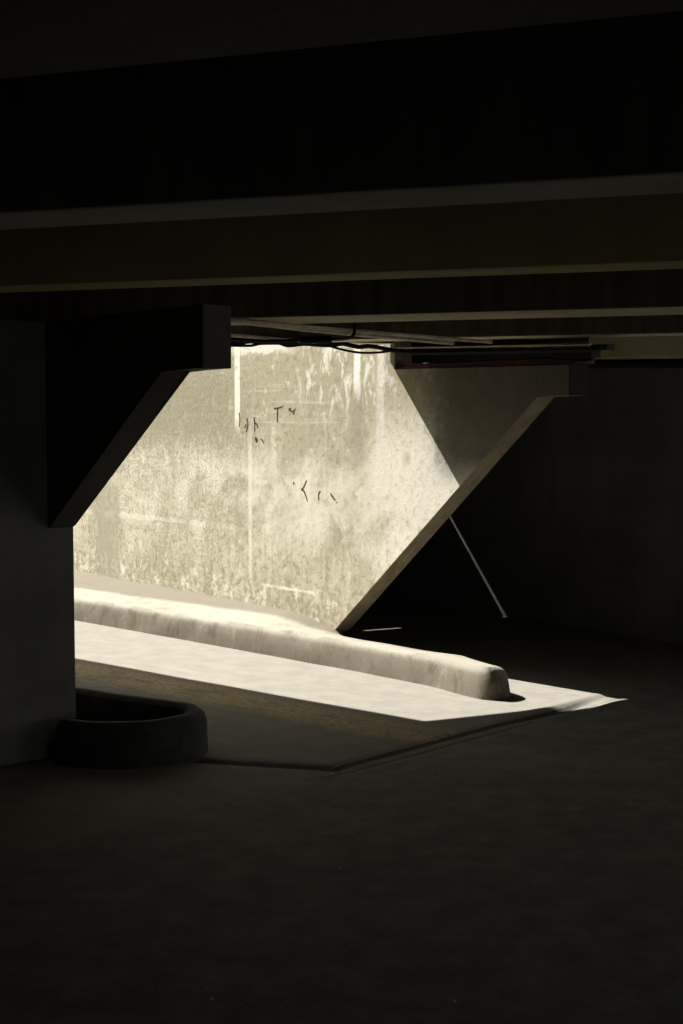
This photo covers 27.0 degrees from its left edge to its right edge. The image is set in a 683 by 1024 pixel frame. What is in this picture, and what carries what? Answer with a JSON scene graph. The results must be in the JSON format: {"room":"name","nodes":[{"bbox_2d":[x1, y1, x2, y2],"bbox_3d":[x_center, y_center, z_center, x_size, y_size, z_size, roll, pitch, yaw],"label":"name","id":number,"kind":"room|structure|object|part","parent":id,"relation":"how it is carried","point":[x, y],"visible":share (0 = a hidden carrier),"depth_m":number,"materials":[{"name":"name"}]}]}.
{"room":"highway underpass","nodes":[
{"label":"highway underpass","id":0,"kind":"room"},
{"bbox_2d":[0,597,682,1023],"bbox_3d":[-2.500,1.363,9.121,27.000,0.037,32.000,0,4,0],"label":"floor","id":1,"kind":"structure","parent":0,"point":[615,956],"depth_m":6.55,"materials":[{"name":"concrete"}]},
{"bbox_2d":[0,304,230,765],"bbox_3d":[-2.358,0.139,8.554,0.850,2.500,4.840,-3,5,-38],"label":"bridge pier","id":2,"kind":"object","parent":1,"relation":"on","point":[77,395],"visible":0.93,"depth_m":7.94,"materials":[{"name":"concrete"}]},
{"bbox_2d":[55,687,207,768],"bbox_3d":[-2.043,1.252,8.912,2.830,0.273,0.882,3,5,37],"label":"tire","id":3,"kind":"object","parent":1,"relation":"on","point":[109,730],"visible":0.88,"depth_m":8.03,"materials":[{"name":"rubber"}]},
{"bbox_2d":[74,570,509,699],"bbox_3d":[-2.437,0.903,13.694,1.845,0.301,10.442,-3,5,-39],"label":"kerb","id":4,"kind":"object","parent":1,"relation":"on","point":[98,599],"visible":0.64,"depth_m":11.90,"materials":[{"name":"concrete"}]},
{"bbox_2d":[73,341,587,630],"bbox_3d":[-1.940,-0.407,14.283,0.181,2.470,11.510,-3,5,-38],"label":"bridge pier","id":5,"kind":"object","parent":1,"relation":"on","point":[304,480],"visible":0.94,"depth_m":12.06,"materials":[{"name":"concrete"}]},
{"bbox_2d":[395,343,591,347],"bbox_3d":[1.046,-1.184,10.150,0.057,0.056,1.938,-3,5,-40],"label":"cable","id":6,"kind":"object","parent":5,"relation":"attached to","point":[577,344],"visible":1,"depth_m":10.05,"materials":[{"name":"black rubber"}]},
{"bbox_2d":[398,359,593,365],"bbox_3d":[1.065,-1.092,10.338,0.032,0.071,2.014,-3,5,-38],"label":"cable","id":7,"kind":"object","parent":5,"relation":"on","point":[525,360],"visible":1,"depth_m":10.28,"materials":[{"name":"black rubber"}]},
{"bbox_2d":[398,360,594,368],"bbox_3d":[1.064,-1.069,10.339,0.029,0.032,2.023,-3,5,-38],"label":"cable","id":8,"kind":"object","parent":5,"relation":"on","point":[583,361],"visible":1,"depth_m":10.21,"materials":[{"name":"black rubber"}]},
{"bbox_2d":[417,357,593,363],"bbox_3d":[1.121,-1.094,10.354,0.030,0.038,1.873,-3,5,-38],"label":"cable","id":9,"kind":"object","parent":5,"relation":"on","point":[537,357],"visible":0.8,"depth_m":10.18,"materials":[{"name":"rubber"}]},
{"bbox_2d":[552,344,614,358],"bbox_3d":[1.637,-1.087,9.645,0.100,0.085,0.490,-3,5,-38],"label":"duct","id":10,"kind":"object","parent":5,"relation":"attached to","point":[603,346],"visible":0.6,"depth_m":9.58,"materials":[{"name":"metal"}]},
{"bbox_3d":[1.743,-1.101,9.510,0.080,0.037,0.150,-3,5,-38],"label":"duct spout","id":11,"kind":"part","parent":10,"relation":"part of","materials":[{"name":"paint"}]},
{"bbox_2d":[3,736,673,1019],"bbox_3d":[-0.421,1.541,6.526,5.739,0.042,4.392,0,4,0],"label":"grit","id":12,"kind":"object","parent":1,"relation":"on","point":[484,809],"visible":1,"depth_m":5.83,"materials":[{"name":"grey gravel"}]},
{"bbox_2d":[412,338,588,349],"bbox_3d":[0.650,-2.169,17.533,15.472,0.580,12.714,0,4,0],"label":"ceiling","id":13,"kind":"structure","parent":0,"point":[538,340],"depth_m":13.11,"materials":[{"name":"grey concrete"}]},
{"bbox_2d":[379,341,682,644],"bbox_3d":[-0.493,-0.687,16.576,0.300,3.000,14.900,-3,5,-38],"label":"wall","id":14,"kind":"structure","parent":0,"point":[579,523],"depth_m":12.97,"materials":[{"name":"concrete"}]},
{"bbox_3d":[-2.500,-1.741,8.898,26.000,0.200,31.000,0,4,0],"label":"ceiling","id":15,"kind":"structure","parent":0,"visible":0},
{"bbox_2d":[231,325,393,344],"bbox_3d":[-0.524,-1.518,10.612,1.935,0.490,0.291,-2,5,-26],"label":"girder","id":16,"kind":"object","parent":15,"relation":"attached to","point":[235,329],"visible":0.14,"depth_m":10.47,"materials":[{"name":"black metal"}]},
{"bbox_2d":[231,344,276,346],"bbox_3d":[-0.666,-1.222,10.374,0.638,0.046,0.023,-2,5,-27],"label":"cable","id":17,"kind":"object","parent":16,"relation":"attached to","point":[240,345],"visible":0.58,"depth_m":10.36,"materials":[{"name":"black rubber"}]},
{"bbox_2d":[231,343,341,346],"bbox_3d":[-0.475,-1.235,10.469,1.066,0.047,0.024,-2,5,-27],"label":"cable","id":18,"kind":"object","parent":16,"relation":"attached to","point":[231,343],"visible":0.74,"depth_m":10.56,"materials":[{"name":"black rubber"}]},
{"bbox_2d":[330,347,402,353],"bbox_3d":[0.110,-1.239,10.761,0.807,0.086,0.022,-2,5,-26],"label":"cable","id":19,"kind":"object","parent":16,"relation":"attached to","point":[337,348],"visible":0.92,"depth_m":10.77,"materials":[{"name":"black rubber"}]},
{"bbox_2d":[231,341,601,354],"bbox_3d":[0.541,-1.189,10.294,2.814,0.138,1.085,1,4,18],"label":"cable","id":20,"kind":"object","parent":16,"relation":"attached to","point":[347,344],"visible":0.76,"depth_m":10.39,"materials":[{"name":"black rubber"}]},
{"bbox_2d":[0,11,682,229],"bbox_3d":[0.717,-0.978,3.147,19.000,0.500,0.301,2,4,21],"label":"ceiling beam","id":21,"kind":"structure","parent":15,"relation":"attached to","point":[588,108],"depth_m":3.27,"materials":[{"name":"grey concrete"}]},
{"bbox_2d":[0,193,682,292],"bbox_3d":[0.445,-1.124,5.192,19.000,0.500,0.281,2,4,21],"label":"ceiling beam","id":22,"kind":"structure","parent":15,"relation":"attached to","point":[637,232],"depth_m":5.22,"materials":[{"name":"paint"}]},
{"bbox_2d":[0,0,682,78],"bbox_3d":[0.513,-0.842,1.256,18.000,0.500,0.920,2,4,21],"label":"ceiling beam","id":23,"kind":"structure","parent":15,"relation":"attached to","point":[38,37],"depth_m":1.85,"materials":[{"name":"grey concrete"}]},
{"bbox_2d":[0,269,682,324],"bbox_3d":[0.829,-1.293,7.543,20.000,0.500,0.570,2,4,21],"label":"ceiling beam","id":24,"kind":"structure","parent":15,"relation":"attached to","point":[634,292],"depth_m":7.48,"materials":[{"name":"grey concrete"}]},
{"bbox_2d":[231,333,314,343],"bbox_3d":[-0.486,-1.093,8.931,0.027,0.022,1.243,2,5,30],"label":"conduit","id":25,"kind":"object","parent":24,"relation":"attached to","point":[232,334],"visible":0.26,"depth_m":8.83,"materials":[{"name":"grey metal"}]},
{"bbox_2d":[231,322,356,342],"bbox_3d":[-0.236,-1.173,8.831,0.910,0.242,0.314,2,5,29],"label":"cable","id":26,"kind":"object","parent":24,"relation":"hanging from","point":[303,339],"visible":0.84,"depth_m":8.92,"materials":[{"name":"black rubber"}]},
{"bbox_2d":[231,317,454,344],"bbox_3d":[-0.028,-1.111,8.758,0.096,0.034,3.401,2,5,28],"label":"conduit","id":27,"kind":"object","parent":24,"relation":"attached to","point":[435,341],"visible":0.45,"depth_m":9.14,"materials":[{"name":"grey metal"}]},
{"bbox_2d":[231,318,492,343],"bbox_3d":[0.147,-1.097,8.661,0.032,0.024,3.187,3,5,34],"label":"conduit","id":28,"kind":"object","parent":24,"relation":"attached to","point":[239,321],"visible":0.91,"depth_m":8.53,"materials":[{"name":"grey metal"}]},
{"bbox_2d":[300,315,682,341],"bbox_3d":[5.369,-1.342,8.236,12.050,0.500,0.331,2,4,21],"label":"ceiling beam","id":29,"kind":"structure","parent":15,"relation":"attached to","point":[647,325],"depth_m":9.68,"materials":[{"name":"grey concrete"}]},
{"bbox_2d":[589,336,682,358],"bbox_3d":[6.669,-1.344,9.024,10.200,0.610,0.301,2,4,21],"label":"ceiling beam","id":30,"kind":"structure","parent":15,"relation":"attached to","point":[646,347],"depth_m":10.61,"materials":[{"name":"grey concrete"}]}
]}

